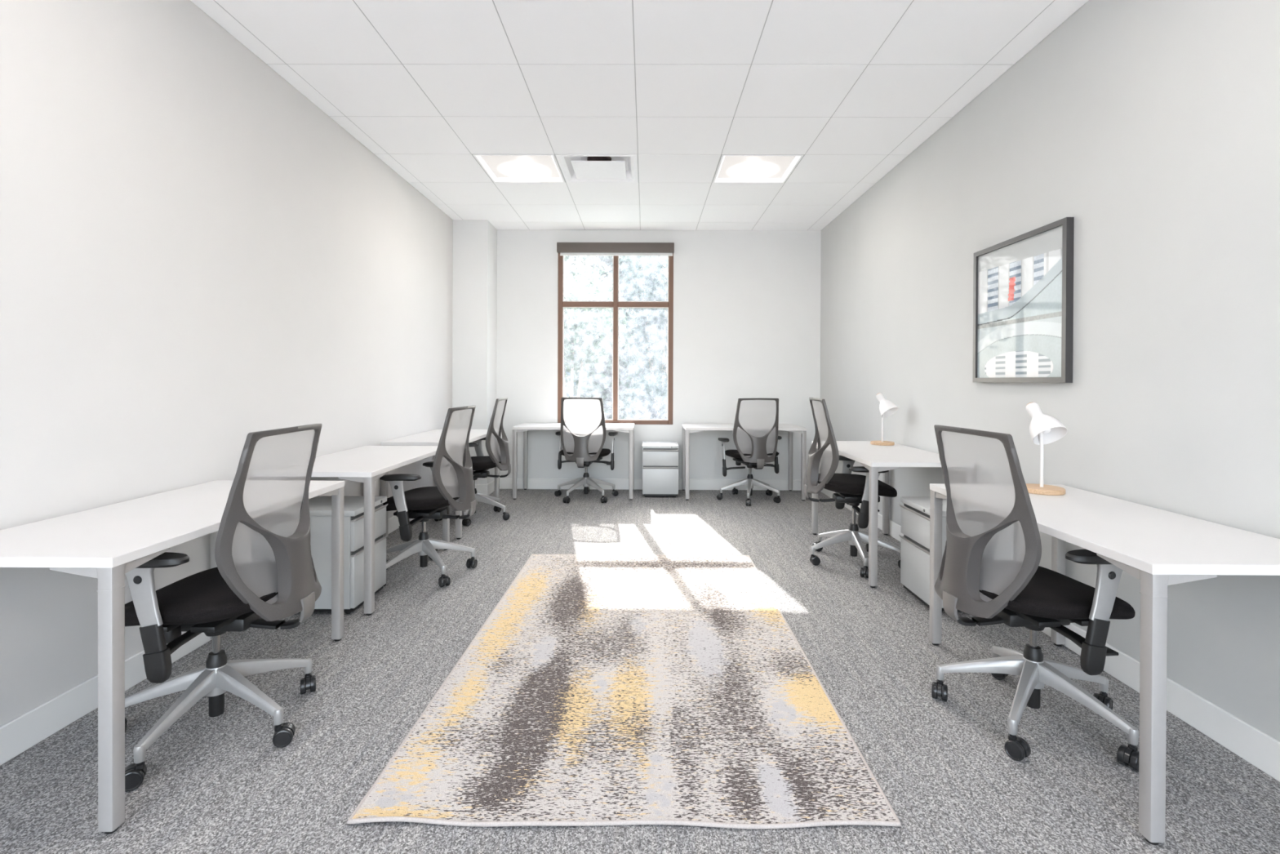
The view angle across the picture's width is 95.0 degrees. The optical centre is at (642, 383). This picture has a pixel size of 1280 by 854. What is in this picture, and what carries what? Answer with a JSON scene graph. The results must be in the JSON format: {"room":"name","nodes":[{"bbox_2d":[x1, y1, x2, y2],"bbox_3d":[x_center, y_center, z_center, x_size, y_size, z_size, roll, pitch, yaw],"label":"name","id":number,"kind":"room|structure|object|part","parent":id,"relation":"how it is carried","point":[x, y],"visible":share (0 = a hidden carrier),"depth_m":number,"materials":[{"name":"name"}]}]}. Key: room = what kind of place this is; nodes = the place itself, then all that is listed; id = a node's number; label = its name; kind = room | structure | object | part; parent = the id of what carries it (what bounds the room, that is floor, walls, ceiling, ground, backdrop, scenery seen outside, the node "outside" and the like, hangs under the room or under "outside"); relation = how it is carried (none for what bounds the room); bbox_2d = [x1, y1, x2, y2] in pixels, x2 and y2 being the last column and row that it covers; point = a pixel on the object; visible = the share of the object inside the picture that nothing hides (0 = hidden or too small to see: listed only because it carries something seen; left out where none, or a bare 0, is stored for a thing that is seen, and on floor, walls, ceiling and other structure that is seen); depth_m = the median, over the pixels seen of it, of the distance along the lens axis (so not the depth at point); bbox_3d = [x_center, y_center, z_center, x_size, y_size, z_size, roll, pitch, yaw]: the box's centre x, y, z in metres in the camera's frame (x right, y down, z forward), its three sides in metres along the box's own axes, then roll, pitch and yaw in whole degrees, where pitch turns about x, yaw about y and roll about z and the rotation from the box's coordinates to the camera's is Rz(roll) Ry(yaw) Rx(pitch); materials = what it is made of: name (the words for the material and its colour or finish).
{"room":"open-plan office","nodes":[
{"label":"open-plan office","id":0,"kind":"room"},
{"bbox_2d":[0,0,453,726],"bbox_3d":[-2.062,-0.398,2.183,0.150,3.150,9.047,0,0,0],"label":"wall","id":1,"kind":"structure","parent":0,"point":[197,258],"depth_m":2.46,"materials":[{"name":"white paint"}]},
{"bbox_2d":[0,515,413,765],"bbox_3d":[-1.988,1.120,1.946,0.012,0.118,8.234,0,0,0],"label":"baseboard","id":2,"kind":"structure","parent":1,"relation":"attached to","point":[23,732],"depth_m":2.00,"materials":[{"name":"paint"}]},
{"bbox_2d":[452,219,497,484],"bbox_3d":[-1.784,-0.321,6.261,0.360,2.952,0.389,0,0,0],"label":"wall column","id":3,"kind":"structure","parent":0,"point":[474,318],"depth_m":6.07,"materials":[{"name":"paint"}]},
{"bbox_2d":[475,480,494,495],"bbox_3d":[-1.784,1.096,6.263,0.372,0.118,0.401,0,0,0],"label":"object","id":4,"kind":"structure","parent":3,"relation":"attached to","point":[486,489],"depth_m":6.06,"materials":[{"name":"paint"}]},
{"bbox_2d":[190,0,1088,230],"bbox_3d":[-0.023,-1.816,2.114,3.917,0.298,8.647,0,0,0],"label":"ceiling","id":5,"kind":"structure","parent":0,"point":[852,88],"depth_m":3.28,"materials":[{"name":"tile"}]},
{"bbox_2d":[472,154,564,182],"bbox_3d":[-0.947,-1.705,4.598,0.596,0.045,0.596,0,0,0],"label":"ceiling light","id":6,"kind":"object","parent":5,"relation":"attached to","point":[511,168],"visible":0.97,"depth_m":4.63,"materials":[{"name":"white plastic"}]},
{"bbox_3d":[-0.946,-1.717,4.598,0.524,0.012,0.524,0,0,0],"label":"light panel","id":7,"kind":"part","parent":6,"relation":"part of","materials":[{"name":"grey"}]},
{"bbox_2d":[555,154,638,182],"bbox_3d":[-0.336,-1.748,4.595,0.600,0.135,0.600,0,0,0],"label":"ceiling vent","id":8,"kind":"object","parent":5,"relation":"in","point":[575,168],"visible":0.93,"depth_m":4.60,"materials":[{"name":"white metal"}]},
{"bbox_3d":[-0.336,-1.718,4.632,0.410,0.064,0.375,0,0,0],"label":"plate","id":9,"kind":"part","parent":8,"relation":"part of","materials":[{"name":"white metal"}]},
{"bbox_2d":[712,155,803,182],"bbox_3d":[0.883,-1.698,4.588,0.596,0.045,0.596,0,0,0],"label":"ceiling light","id":10,"kind":"object","parent":5,"relation":"attached to","point":[731,168],"visible":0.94,"depth_m":4.62,"materials":[{"name":"white plastic"}]},
{"bbox_3d":[0.883,-1.710,4.588,0.524,0.012,0.524,0,0,0],"label":"light panel","id":11,"kind":"part","parent":10,"relation":"part of","materials":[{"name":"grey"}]},
{"bbox_2d":[0,488,1279,853],"bbox_3d":[-0.034,1.245,2.181,4.217,0.120,9.047,0,0,0],"label":"floor","id":12,"kind":"structure","parent":0,"point":[220,784],"depth_m":1.96,"materials":[{"name":"grey carpet"}]},
{"bbox_2d":[0,480,344,834],"bbox_3d":[-1.680,0.814,2.123,0.597,0.730,1.182,0,0,0],"label":"desk","id":13,"kind":"object","parent":12,"relation":"on","point":[106,543],"visible":0.8,"depth_m":1.67,"materials":[{"name":"white laminate"}]},
{"bbox_3d":[-1.407,0.826,1.553,0.045,0.691,0.045,0,0,0],"label":"leg","id":14,"kind":"part","parent":13,"relation":"part of","materials":[{"name":"silver metal"}]},
{"bbox_3d":[-1.953,0.817,2.693,0.045,0.691,0.045,0,0,0],"label":"leg","id":15,"kind":"part","parent":13,"relation":"part of","materials":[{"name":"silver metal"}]},
{"bbox_3d":[-1.401,0.819,2.690,0.045,0.691,0.045,0,0,0],"label":"leg","id":16,"kind":"part","parent":13,"relation":"part of","materials":[{"name":"silver metal"}]},
{"bbox_2d":[124,423,322,791],"bbox_3d":[-1.456,0.663,2.033,0.614,1.034,0.640,0,0,-43],"label":"office chair","id":17,"kind":"object","parent":12,"relation":"on","point":[265,569],"visible":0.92,"depth_m":1.93,"materials":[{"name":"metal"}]},
{"bbox_3d":[-1.491,0.636,1.750,0.112,0.197,0.022,0,0,-1],"label":"armrest","id":18,"kind":"part","parent":17,"relation":"part of","materials":[{"name":"metal"}]},
{"bbox_3d":[-1.465,0.731,2.022,0.490,0.108,0.503,0,0,-1],"label":"seat","id":19,"kind":"part","parent":17,"relation":"part of","materials":[{"name":"black fabric"}]},
{"bbox_3d":[-1.470,0.908,2.023,0.025,0.145,0.025,0,0,-1],"label":"lift rod","id":20,"kind":"part","parent":17,"relation":"part of","materials":[{"name":"silver metal"}]},
{"bbox_3d":[-1.231,0.458,2.024,0.162,0.621,0.458,0,0,-1],"label":"backrest frame","id":21,"kind":"part","parent":17,"relation":"part of","materials":[{"name":"plastic"}]},
{"bbox_2d":[308,495,387,613],"bbox_3d":[-1.664,0.906,3.152,0.431,0.535,0.374,0,0,0],"label":"filing cabinet","id":22,"kind":"object","parent":12,"relation":"on","point":[320,507],"visible":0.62,"depth_m":2.97,"materials":[{"name":"metal"}]},
{"bbox_3d":[-1.469,1.005,3.152,0.021,0.262,0.368,0,0,0],"label":"drawer","id":23,"kind":"part","parent":22,"relation":"part of","materials":[{"name":"paint"}]},
{"bbox_3d":[-1.468,0.772,3.151,0.021,0.150,0.368,0,0,0],"label":"drawer","id":24,"kind":"part","parent":22,"relation":"part of","materials":[{"name":"paint"}]},
{"bbox_3d":[-1.463,0.866,3.151,0.030,0.018,0.364,0,0,0],"label":"drawer pull","id":25,"kind":"part","parent":22,"relation":"part of","materials":[{"name":"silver metal"}]},
{"bbox_3d":[-1.462,0.689,3.150,0.030,0.018,0.364,0,0,0],"label":"drawer pull","id":26,"kind":"part","parent":22,"relation":"part of","materials":[{"name":"silver metal"}]},
{"bbox_2d":[311,445,449,615],"bbox_3d":[-1.669,0.806,3.564,0.602,0.730,1.190,0,0,0],"label":"desk","id":27,"kind":"object","parent":12,"relation":"on","point":[366,464],"visible":0.5,"depth_m":3.18,"materials":[{"name":"white laminate"}]},
{"bbox_3d":[-1.394,0.818,2.990,0.045,0.691,0.045,0,0,0],"label":"leg","id":28,"kind":"part","parent":27,"relation":"part of","materials":[{"name":"silver metal"}]},
{"bbox_3d":[-1.388,0.811,4.135,0.045,0.691,0.045,0,0,0],"label":"leg","id":29,"kind":"part","parent":27,"relation":"part of","materials":[{"name":"silver metal"}]},
{"bbox_2d":[379,405,477,586],"bbox_3d":[-1.351,0.653,3.633,0.633,1.036,0.634,0,0,4],"label":"office chair","id":30,"kind":"object","parent":12,"relation":"on","point":[451,468],"visible":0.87,"depth_m":3.53,"materials":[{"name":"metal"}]},
{"bbox_3d":[-1.400,0.646,3.362,0.112,0.197,0.022,0,0,4],"label":"armrest","id":31,"kind":"part","parent":30,"relation":"part of","materials":[{"name":"metal"}]},
{"bbox_3d":[-1.350,0.721,3.631,0.490,0.108,0.503,0,0,4],"label":"seat","id":32,"kind":"part","parent":30,"relation":"part of","materials":[{"name":"black fabric"}]},
{"bbox_3d":[-1.355,0.897,3.633,0.025,0.145,0.025,0,0,4],"label":"lift rod","id":33,"kind":"part","parent":30,"relation":"part of","materials":[{"name":"silver metal"}]},
{"bbox_3d":[-1.117,0.447,3.612,0.162,0.621,0.458,0,0,4],"label":"backrest frame","id":34,"kind":"part","parent":30,"relation":"part of","materials":[{"name":"plastic"}]},
{"bbox_2d":[380,429,499,538],"bbox_3d":[-1.662,0.798,4.989,0.602,0.730,1.180,0,0,0],"label":"desk","id":35,"kind":"object","parent":12,"relation":"on","point":[431,437],"visible":0.3,"depth_m":4.52,"materials":[{"name":"white laminate"}]},
{"bbox_3d":[-1.943,0.807,4.423,0.045,0.691,0.045,0,0,0],"label":"leg","id":36,"kind":"part","parent":35,"relation":"part of","materials":[{"name":"silver metal"}]},
{"bbox_3d":[-1.386,0.809,4.420,0.045,0.691,0.045,0,0,0],"label":"leg","id":37,"kind":"part","parent":35,"relation":"part of","materials":[{"name":"silver metal"}]},
{"bbox_3d":[-1.380,0.803,5.555,0.045,0.691,0.045,0,0,0],"label":"leg","id":38,"kind":"part","parent":35,"relation":"part of","materials":[{"name":"silver metal"}]},
{"bbox_2d":[434,397,511,525],"bbox_3d":[-1.455,0.641,5.097,0.633,1.044,0.631,0,0,-2],"label":"office chair","id":39,"kind":"object","parent":12,"relation":"on","point":[497,447],"visible":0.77,"depth_m":5.04,"materials":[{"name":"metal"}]},
{"bbox_3d":[-1.502,0.606,5.368,0.112,0.197,0.022,0,0,-2],"label":"armrest","id":40,"kind":"part","parent":39,"relation":"part of","materials":[{"name":"metal"}]},
{"bbox_3d":[-1.465,0.704,5.097,0.490,0.108,0.503,0,0,-2],"label":"seat","id":41,"kind":"part","parent":39,"relation":"part of","materials":[{"name":"black fabric"}]},
{"bbox_3d":[-1.231,0.430,5.103,0.162,0.621,0.458,0,0,-2],"label":"backrest frame","id":42,"kind":"part","parent":39,"relation":"part of","materials":[{"name":"plastic"}]},
{"bbox_2d":[512,422,634,499],"bbox_3d":[-0.698,0.795,6.158,1.213,0.730,0.569,0,0,0],"label":"desk","id":43,"kind":"object","parent":12,"relation":"on","point":[524,427],"visible":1,"depth_m":5.88,"materials":[{"name":"white laminate"}]},
{"bbox_3d":[-1.283,0.801,5.899,0.045,0.691,0.045,0,0,0],"label":"leg","id":44,"kind":"part","parent":43,"relation":"part of","materials":[{"name":"silver metal"}]},
{"bbox_3d":[-1.280,0.798,6.423,0.045,0.691,0.045,0,0,0],"label":"leg","id":45,"kind":"part","parent":43,"relation":"part of","materials":[{"name":"silver metal"}]},
{"bbox_3d":[-0.115,0.806,5.893,0.045,0.691,0.045,0,0,0],"label":"leg","id":46,"kind":"part","parent":43,"relation":"part of","materials":[{"name":"silver metal"}]},
{"bbox_3d":[-0.112,0.803,6.417,0.045,0.691,0.045,0,0,0],"label":"leg","id":47,"kind":"part","parent":43,"relation":"part of","materials":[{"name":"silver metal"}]},
{"bbox_2d":[554,397,617,503],"bbox_3d":[-0.586,0.644,5.977,0.656,1.034,0.627,0,0,5],"label":"office chair","id":48,"kind":"object","parent":12,"relation":"on","point":[582,435],"visible":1,"depth_m":5.77,"materials":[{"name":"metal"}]},
{"bbox_3d":[-0.841,0.615,6.032,0.022,0.197,0.112,0,0,5],"label":"armrest","id":49,"kind":"part","parent":48,"relation":"part of","materials":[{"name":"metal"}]},
{"bbox_3d":[-0.594,0.439,5.744,0.458,0.621,0.162,0,0,5],"label":"backrest frame","id":50,"kind":"part","parent":48,"relation":"part of","materials":[{"name":"plastic"}]},
{"bbox_3d":[-0.573,0.712,5.977,0.503,0.108,0.490,0,0,5],"label":"seat","id":51,"kind":"part","parent":48,"relation":"part of","materials":[{"name":"black fabric"}]},
{"bbox_3d":[-0.299,0.617,5.982,0.022,0.197,0.112,0,0,5],"label":"armrest","id":52,"kind":"part","parent":48,"relation":"part of","materials":[{"name":"metal"}]},
{"bbox_2d":[346,553,901,828],"bbox_3d":[-0.033,1.170,2.780,1.508,0.020,2.456,0,0,0],"label":"area rug","id":53,"kind":"object","parent":12,"relation":"on","point":[597,689],"visible":1,"depth_m":2.05,"materials":[{"name":"multicoloured carpet"}]},
{"bbox_2d":[642,441,679,497],"bbox_3d":[0.187,0.895,6.195,0.374,0.535,0.431,0,0,0],"label":"file cabinet","id":54,"kind":"object","parent":12,"relation":"on","point":[660,459],"visible":1,"depth_m":5.99,"materials":[{"name":"metal"}]},
{"bbox_3d":[0.185,0.995,6.000,0.368,0.262,0.021,0,0,0],"label":"drawer","id":55,"kind":"part","parent":54,"relation":"part of","materials":[{"name":"paint"}]},
{"bbox_3d":[0.186,0.856,5.994,0.364,0.018,0.030,0,0,0],"label":"drawer pull","id":56,"kind":"part","parent":54,"relation":"part of","materials":[{"name":"silver metal"}]},
{"bbox_3d":[0.186,0.762,5.999,0.368,0.150,0.021,0,0,0],"label":"drawer","id":57,"kind":"part","parent":54,"relation":"part of","materials":[{"name":"paint"}]},
{"bbox_3d":[0.186,0.679,5.993,0.364,0.018,0.030,0,0,0],"label":"drawer pull","id":58,"kind":"part","parent":54,"relation":"part of","materials":[{"name":"silver metal"}]},
{"bbox_2d":[681,423,806,500],"bbox_3d":[1.037,0.801,6.149,1.208,0.730,0.569,0,0,0],"label":"desk","id":59,"kind":"object","parent":12,"relation":"on","point":[687,428],"visible":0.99,"depth_m":5.87,"materials":[{"name":"white laminate"}]},
{"bbox_3d":[0.457,0.805,6.414,0.045,0.691,0.045,0,0,0],"label":"leg","id":60,"kind":"part","parent":59,"relation":"part of","materials":[{"name":"silver metal"}]},
{"bbox_3d":[0.454,0.808,5.890,0.045,0.691,0.045,0,0,0],"label":"leg","id":61,"kind":"part","parent":59,"relation":"part of","materials":[{"name":"silver metal"}]},
{"bbox_3d":[1.620,0.809,6.407,0.045,0.691,0.045,0,0,0],"label":"leg","id":62,"kind":"part","parent":59,"relation":"part of","materials":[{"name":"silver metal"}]},
{"bbox_3d":[1.617,0.812,5.883,0.045,0.691,0.045,0,0,0],"label":"leg","id":63,"kind":"part","parent":59,"relation":"part of","materials":[{"name":"silver metal"}]},
{"bbox_2d":[716,398,782,506],"bbox_3d":[1.080,0.650,5.919,0.659,1.034,0.624,0,0,-8],"label":"office chair","id":64,"kind":"object","parent":12,"relation":"on","point":[756,424],"visible":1,"depth_m":5.72,"materials":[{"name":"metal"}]},
{"bbox_3d":[0.819,0.671,5.921,0.022,0.197,0.112,0,0,-8],"label":"armrest","id":65,"kind":"part","parent":64,"relation":"part of","materials":[{"name":"metal"}]},
{"bbox_3d":[1.091,0.895,5.934,0.025,0.145,0.025,0,0,-8],"label":"lift rod","id":66,"kind":"part","parent":64,"relation":"part of","materials":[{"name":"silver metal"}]},
{"bbox_3d":[1.093,0.719,5.928,0.503,0.108,0.490,0,0,-8],"label":"seat","id":67,"kind":"part","parent":64,"relation":"part of","materials":[{"name":"black fabric"}]},
{"bbox_3d":[1.125,0.446,5.696,0.458,0.621,0.162,0,0,-8],"label":"backrest frame","id":68,"kind":"part","parent":64,"relation":"part of","materials":[{"name":"plastic"}]},
{"bbox_2d":[804,397,900,577],"bbox_3d":[1.383,0.636,3.872,0.590,1.089,0.646,0,0,-10],"label":"office chair","id":69,"kind":"object","parent":12,"relation":"on","point":[852,490],"visible":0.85,"depth_m":3.82,"materials":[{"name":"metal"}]},
{"bbox_3d":[1.168,0.401,3.902,0.162,0.621,0.458,0,0,4],"label":"backrest frame","id":70,"kind":"part","parent":69,"relation":"part of","materials":[{"name":"plastic"}]},
{"bbox_3d":[1.450,0.634,4.155,0.112,0.197,0.022,0,0,4],"label":"armrest","id":71,"kind":"part","parent":69,"relation":"part of","materials":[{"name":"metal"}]},
{"bbox_3d":[1.403,0.853,3.887,0.025,0.145,0.025,0,0,4],"label":"lift rod","id":72,"kind":"part","parent":69,"relation":"part of","materials":[{"name":"silver metal"}]},
{"bbox_3d":[1.399,0.676,3.887,0.490,0.108,0.503,0,0,4],"label":"seat","id":73,"kind":"part","parent":69,"relation":"part of","materials":[{"name":"black fabric"}]},
{"bbox_3d":[1.409,0.637,3.613,0.112,0.197,0.022,0,0,4],"label":"armrest","id":74,"kind":"part","parent":69,"relation":"part of","materials":[{"name":"metal"}]},
{"bbox_2d":[811,440,941,587],"bbox_3d":[1.625,0.815,3.998,0.596,0.730,1.215,0,0,0],"label":"desk","id":75,"kind":"object","parent":12,"relation":"on","point":[876,459],"visible":0.48,"depth_m":3.60,"materials":[{"name":"white laminate"}]},
{"bbox_3d":[1.353,0.819,4.585,0.045,0.691,0.045,0,0,0],"label":"leg","id":76,"kind":"part","parent":75,"relation":"part of","materials":[{"name":"silver metal"}]},
{"bbox_3d":[1.346,0.825,3.415,0.045,0.691,0.045,0,0,0],"label":"leg","id":77,"kind":"part","parent":75,"relation":"part of","materials":[{"name":"silver metal"}]},
{"bbox_2d":[870,392,898,445],"bbox_3d":[1.795,0.258,4.350,0.185,0.382,0.179,0,0,0],"label":"desk lamp","id":78,"kind":"object","parent":75,"relation":"on","point":[886,408],"visible":1,"depth_m":4.33,"materials":[{"name":"white metal"}]},
{"bbox_3d":[1.793,0.297,4.357,0.029,0.268,0.016,0,0,-14],"label":"stem","id":79,"kind":"part","parent":78,"relation":"part of","materials":[{"name":"white metal"}]},
{"bbox_3d":[1.820,0.159,4.339,0.135,0.180,0.158,0,0,0],"label":"lamp shade","id":80,"kind":"part","parent":78,"relation":"part of","materials":[{"name":"white metal"}]},
{"bbox_3d":[1.904,0.821,4.582,0.045,0.691,0.045,0,0,0],"label":"leg","id":81,"kind":"part","parent":75,"relation":"part of","materials":[{"name":"silver metal"}]},
{"bbox_2d":[898,496,959,610],"bbox_3d":[1.694,0.918,3.196,0.431,0.535,0.374,0,0,0],"label":"file cabinet","id":82,"kind":"object","parent":12,"relation":"on","point":[915,510],"visible":0.35,"depth_m":3.19,"materials":[{"name":"metal"}]},
{"bbox_3d":[1.494,0.876,3.197,0.030,0.018,0.364,0,0,0],"label":"drawer pull","id":83,"kind":"part","parent":82,"relation":"part of","materials":[{"name":"silver metal"}]},
{"bbox_3d":[1.494,0.700,3.196,0.030,0.018,0.364,0,0,0],"label":"drawer pull","id":84,"kind":"part","parent":82,"relation":"part of","materials":[{"name":"silver metal"}]},
{"bbox_3d":[1.498,1.016,3.197,0.021,0.262,0.368,0,0,0],"label":"drawer","id":85,"kind":"part","parent":82,"relation":"part of","materials":[{"name":"paint"}]},
{"bbox_3d":[1.499,0.782,3.196,0.021,0.150,0.368,0,0,0],"label":"drawer","id":86,"kind":"part","parent":82,"relation":"part of","materials":[{"name":"paint"}]},
{"bbox_2d":[931,424,1138,771],"bbox_3d":[1.396,0.673,2.091,0.638,1.034,0.631,0,0,-5],"label":"office chair","id":87,"kind":"object","parent":12,"relation":"on","point":[990,571],"visible":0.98,"depth_m":1.98,"materials":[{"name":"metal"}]},
{"bbox_3d":[1.161,0.466,2.071,0.162,0.621,0.458,0,0,-5],"label":"backrest frame","id":88,"kind":"part","parent":87,"relation":"part of","materials":[{"name":"plastic"}]},
{"bbox_3d":[1.396,0.918,2.092,0.025,0.145,0.025,0,0,-5],"label":"lift rod","id":89,"kind":"part","parent":87,"relation":"part of","materials":[{"name":"silver metal"}]},
{"bbox_3d":[1.392,0.742,2.091,0.490,0.108,0.503,0,0,-5],"label":"seat","id":90,"kind":"part","parent":87,"relation":"part of","materials":[{"name":"black fabric"}]},
{"bbox_3d":[1.461,0.839,1.944,0.065,0.034,0.205,0,0,-5],"label":"seat lever","id":91,"kind":"part","parent":87,"relation":"part of","materials":[{"name":"black plastic"}]},
{"bbox_3d":[1.444,0.647,1.822,0.112,0.197,0.022,0,0,-5],"label":"armrest","id":92,"kind":"part","parent":87,"relation":"part of","materials":[{"name":"metal"}]},
{"bbox_2d":[928,483,1279,844],"bbox_3d":[1.613,0.826,2.098,0.599,0.730,1.185,0,0,0],"label":"desk","id":93,"kind":"object","parent":12,"relation":"on","point":[1159,548],"visible":0.93,"depth_m":1.64,"materials":[{"name":"white laminate"}]},
{"bbox_3d":[1.339,0.829,2.670,0.045,0.691,0.045,0,0,0],"label":"leg","id":94,"kind":"part","parent":93,"relation":"part of","materials":[{"name":"silver metal"}]},
{"bbox_2d":[1025,402,1067,495],"bbox_3d":[1.703,0.269,2.489,0.166,0.380,0.182,0,0,0],"label":"desk lamp","id":95,"kind":"object","parent":93,"relation":"on","point":[1044,428],"visible":0.94,"depth_m":2.48,"materials":[{"name":"white metal"}]},
{"bbox_3d":[1.700,0.307,2.499,0.018,0.268,0.017,0,0,0],"label":"stem","id":96,"kind":"part","parent":95,"relation":"part of","materials":[{"name":"white metal"}]},
{"bbox_3d":[1.701,0.172,2.486,0.042,0.073,0.066,0,0,0],"label":"bulb","id":97,"kind":"part","parent":95,"relation":"part of","materials":[{"name":"white glass"}]},
{"bbox_3d":[1.704,0.170,2.482,0.132,0.179,0.169,0,0,0],"label":"lamp shade","id":98,"kind":"part","parent":95,"relation":"part of","materials":[{"name":"white metal"}]},
{"bbox_3d":[1.893,0.831,2.667,0.045,0.691,0.045,0,0,0],"label":"leg","id":99,"kind":"part","parent":93,"relation":"part of","materials":[{"name":"silver metal"}]},
{"bbox_3d":[1.333,0.836,1.530,0.045,0.691,0.045,0,0,0],"label":"leg","id":100,"kind":"part","parent":93,"relation":"part of","materials":[{"name":"silver metal"}]},
{"bbox_2d":[497,229,821,479],"bbox_3d":[-0.004,-0.415,6.545,3.917,3.150,0.200,0,0,0],"label":"wall","id":101,"kind":"structure","parent":0,"point":[747,303],"depth_m":6.44,"materials":[{"name":"paint"}]},
{"bbox_2d":[557,253,673,424],"bbox_3d":[-0.296,-0.548,6.489,1.272,1.985,0.063,0,0,0],"label":"window","id":102,"kind":"structure","parent":101,"relation":"in","point":[615,304],"depth_m":6.46,"materials":[{"name":"brown wood"}]},
{"bbox_2d":[556,242,674,256],"bbox_3d":[-0.293,-1.473,6.410,1.280,0.139,0.060,0,0,0],"label":"roller blind","id":103,"kind":"object","parent":101,"relation":"attached to","point":[646,249],"visible":1,"depth_m":6.38,"materials":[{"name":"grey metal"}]},
{"bbox_2d":[499,478,800,490],"bbox_3d":[0.176,1.102,6.446,3.545,0.118,0.012,0,0,0],"label":"baseboard","id":104,"kind":"structure","parent":101,"relation":"attached to","point":[504,483],"depth_m":6.44,"materials":[{"name":"paint"}]},
{"bbox_2d":[820,0,1279,741],"bbox_3d":[2.005,-0.383,2.160,0.150,3.150,9.047,0,0,0],"label":"wall","id":105,"kind":"structure","parent":0,"point":[1153,126],"depth_m":2.33,"materials":[{"name":"grey paint"}]},
{"bbox_2d":[973,217,1074,382],"bbox_3d":[1.917,-0.379,2.999,0.033,0.742,0.745,0,0,0],"label":"framed picture","id":106,"kind":"object","parent":105,"relation":"attached to","point":[1023,284],"visible":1,"depth_m":2.92,"materials":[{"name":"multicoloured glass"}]},
{"bbox_2d":[821,488,1279,782],"bbox_3d":[1.919,1.133,2.119,0.012,0.118,8.623,0,0,0],"label":"baseboard","id":107,"kind":"structure","parent":105,"relation":"attached to","point":[1256,747],"depth_m":2.00,"materials":[{"name":"paint"}]},
{"label":"outside","id":108,"kind":"structure","parent":0,"visible":0},
{"bbox_3d":[0.178,1.459,33.382,60.000,0.200,53.253,0,0,0],"label":"ground","id":109,"kind":"structure","parent":108,"visible":0},
{"bbox_2d":[564,255,637,397],"bbox_3d":[-1.340,-0.741,12.367,2.358,4.441,2.704,0,0,-39],"label":"tree","id":110,"kind":"object","parent":109,"relation":"on","point":[589,342],"visible":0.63,"depth_m":12.15,"materials":[{"name":"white plant"}]},
{"bbox_2d":[564,255,667,419],"bbox_3d":[-0.767,-3.272,21.310,5.946,10.728,6.280,0,0,-16],"label":"tree","id":111,"kind":"object","parent":109,"relation":"on","point":[597,380],"visible":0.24,"depth_m":19.68,"materials":[{"name":"white plant"}]},
{"bbox_2d":[607,255,667,404],"bbox_3d":[0.371,-1.110,15.257,2.656,5.156,2.471,0,0,0],"label":"tree","id":112,"kind":"object","parent":109,"relation":"on","point":[648,318],"visible":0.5,"depth_m":15.03,"materials":[{"name":"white plant"}]},
{"bbox_2d":[618,374,666,419],"bbox_3d":[0.227,0.696,12.112,1.303,1.789,1.664,0,0,17],"label":"bush","id":113,"kind":"object","parent":109,"relation":"on","point":[658,411],"visible":0.41,"depth_m":11.87,"materials":[{"name":"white plant"}]}
]}

